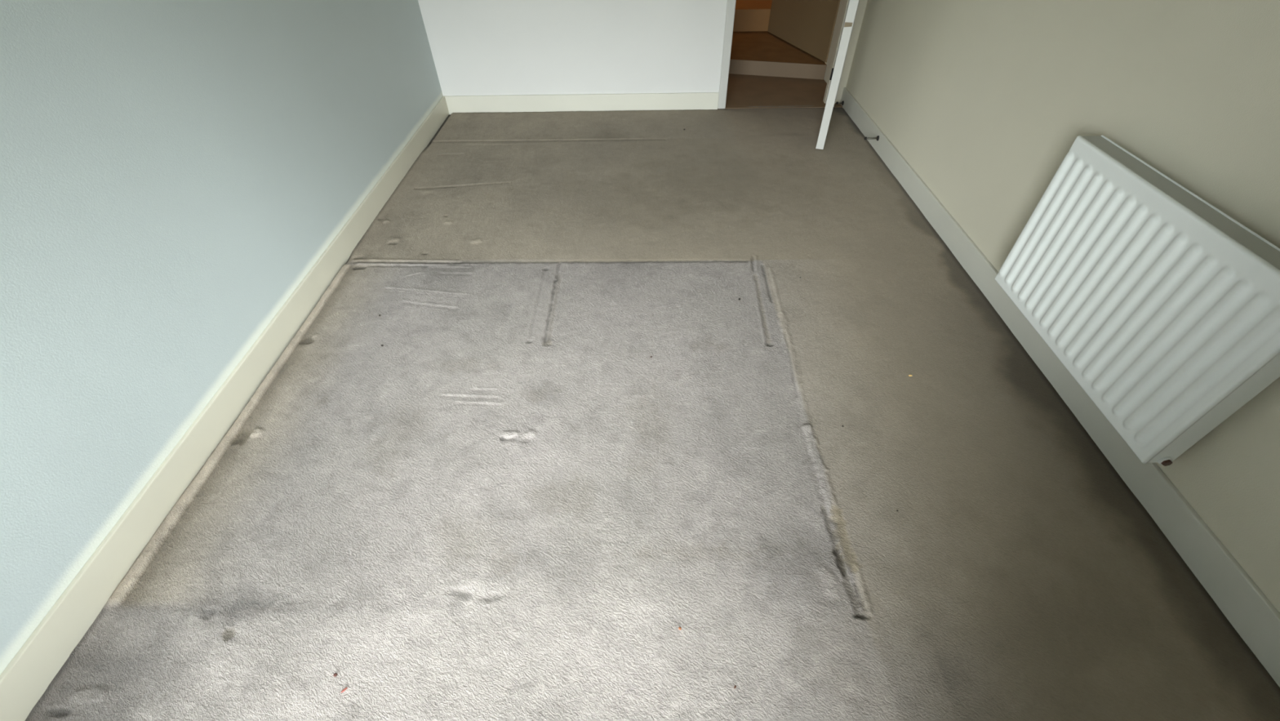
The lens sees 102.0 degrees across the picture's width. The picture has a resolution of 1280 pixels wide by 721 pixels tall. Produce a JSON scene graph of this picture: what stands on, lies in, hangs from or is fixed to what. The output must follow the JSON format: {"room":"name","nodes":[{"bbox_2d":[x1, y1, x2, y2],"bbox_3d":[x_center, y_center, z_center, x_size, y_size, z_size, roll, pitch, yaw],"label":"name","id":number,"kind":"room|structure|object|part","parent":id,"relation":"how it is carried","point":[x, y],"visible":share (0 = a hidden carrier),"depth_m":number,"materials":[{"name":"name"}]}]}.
{"room":"empty bedroom","nodes":[
{"label":"empty bedroom","id":0,"kind":"room"},
{"bbox_2d":[0,0,443,674],"bbox_3d":[-1.546,-1.110,1.516,0.120,2.450,4.790,0,45,1],"label":"wall","id":1,"kind":"structure","parent":0,"point":[172,172],"depth_m":1.55,"materials":[{"name":"blue paint"}]},
{"bbox_2d":[0,96,448,720],"bbox_3d":[-1.464,-0.312,2.320,0.015,0.143,4.550,0,45,1],"label":"baseboard","id":2,"kind":"structure","parent":1,"relation":"attached to","point":[28,675],"depth_m":1.62,"materials":[{"name":"beige paint"}]},
{"bbox_2d":[417,0,727,96],"bbox_3d":[0.025,-2.780,3.147,3.021,2.450,0.120,0,45,1],"label":"wall","id":3,"kind":"structure","parent":0,"point":[478,47],"depth_m":3.64,"materials":[{"name":"white paint"}]},
{"bbox_2d":[444,92,719,114],"bbox_3d":[-0.434,-1.931,3.908,2.044,0.143,0.014,0,45,1],"label":"baseboard","id":4,"kind":"structure","parent":3,"relation":"attached to","point":[704,100],"depth_m":3.89,"materials":[{"name":"white paint"}]},
{"bbox_2d":[717,0,859,108],"bbox_3d":[1.021,-2.675,3.208,0.891,2.090,0.091,0,45,1],"label":"trim","id":5,"kind":"structure","parent":3,"relation":"attached to","point":[731,5],"depth_m":3.66,"materials":[{"name":"white paint"}]},
{"bbox_2d":[24,73,1279,720],"bbox_3d":[0.039,-0.597,2.670,3.029,0.070,5.450,0,45,1],"label":"floor","id":6,"kind":"structure","parent":0,"point":[504,507],"depth_m":1.64,"materials":[{"name":"beige carpet"}]},
{"bbox_2d":[728,31,826,79],"bbox_3d":[0.983,-2.781,4.730,1.134,0.140,1.108,0,45,1],"label":"step","id":7,"kind":"structure","parent":6,"relation":"on","point":[760,53],"depth_m":4.46,"materials":[{"name":"brown wood"},{"name":"white paint"}]},
{"bbox_2d":[733,0,772,31],"bbox_3d":[1.018,-3.897,5.619,1.200,0.190,1.750,0,45,1],"label":"wall","id":8,"kind":"structure","parent":0,"point":[750,15],"depth_m":5.01,"materials":[{"name":"beige paint"}]},
{"bbox_2d":[768,0,840,62],"bbox_3d":[1.392,-3.493,3.977,0.040,1.898,1.046,-13,46,-11],"label":"wall","id":9,"kind":"structure","parent":0,"point":[808,25],"depth_m":4.42,"materials":[{"name":"paint"}]},
{"bbox_2d":[822,0,867,103],"bbox_3d":[1.472,-2.689,3.291,0.133,2.080,0.045,0,45,1],"label":"door frame","id":10,"kind":"structure","parent":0,"point":[862,4],"depth_m":3.71,"materials":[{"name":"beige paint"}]},
{"bbox_2d":[823,0,1279,613],"bbox_3d":[1.595,-1.324,1.674,0.120,2.450,5.320,0,45,1],"label":"wall","id":11,"kind":"structure","parent":0,"point":[985,100],"depth_m":1.69,"materials":[{"name":"beige paint"}]},
{"bbox_2d":[815,0,858,149],"bbox_3d":[1.297,-2.340,2.929,0.149,1.992,0.788,15,47,15],"label":"door","id":12,"kind":"structure","parent":11,"relation":"in","point":[836,73],"depth_m":3.06,"materials":[{"name":"white paint"}]},
{"bbox_2d":[864,135,879,141],"bbox_3d":[1.492,-1.431,3.337,0.087,0.034,0.034,0,45,1],"label":"door stop","id":13,"kind":"object","parent":11,"relation":"attached to","point":[877,138],"visible":1,"depth_m":3.33,"materials":[{"name":"grey metal"}]},
{"bbox_3d":[1.493,-1.431,3.337,0.074,0.011,0.011,0,45,1],"label":"rod","id":14,"kind":"part","parent":13,"relation":"part of","materials":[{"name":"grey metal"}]},
{"bbox_2d":[840,87,1279,687],"bbox_3d":[1.541,-0.364,2.319,0.015,0.143,4.625,0,45,1],"label":"baseboard","id":15,"kind":"structure","parent":11,"relation":"attached to","point":[1245,606],"depth_m":1.63,"materials":[{"name":"white paint"}]},
{"bbox_2d":[994,134,1279,466],"bbox_3d":[1.480,-0.226,1.583,0.128,0.574,0.920,0,45,1],"label":"radiator","id":16,"kind":"object","parent":11,"relation":"attached to","point":[1162,306],"visible":1,"depth_m":1.46,"materials":[{"name":"white metal"}]},
{"bbox_2d":[1157,456,1173,466],"bbox_3d":[1.478,0.285,1.454,0.033,0.033,0.014,0,45,1],"label":"plug","id":17,"kind":"object","parent":16,"relation":"attached to","point":[1164,460],"depth_m":1.45,"materials":[{"name":"brown metal"}]},
{"bbox_3d":[1.465,-0.418,1.378,0.064,0.004,0.875,0,45,1],"label":"panel","id":18,"kind":"part","parent":16,"relation":"part of","materials":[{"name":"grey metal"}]},
{"bbox_3d":[1.504,-0.221,1.576,0.005,0.570,0.874,0,45,1],"label":"panel","id":19,"kind":"part","parent":16,"relation":"part of","materials":[{"name":"white metal"}]},
{"bbox_3d":[1.468,0.091,1.272,0.066,0.562,0.002,0,45,1],"label":"panel","id":20,"kind":"part","parent":16,"relation":"part of","materials":[{"name":"white metal"}]}
]}

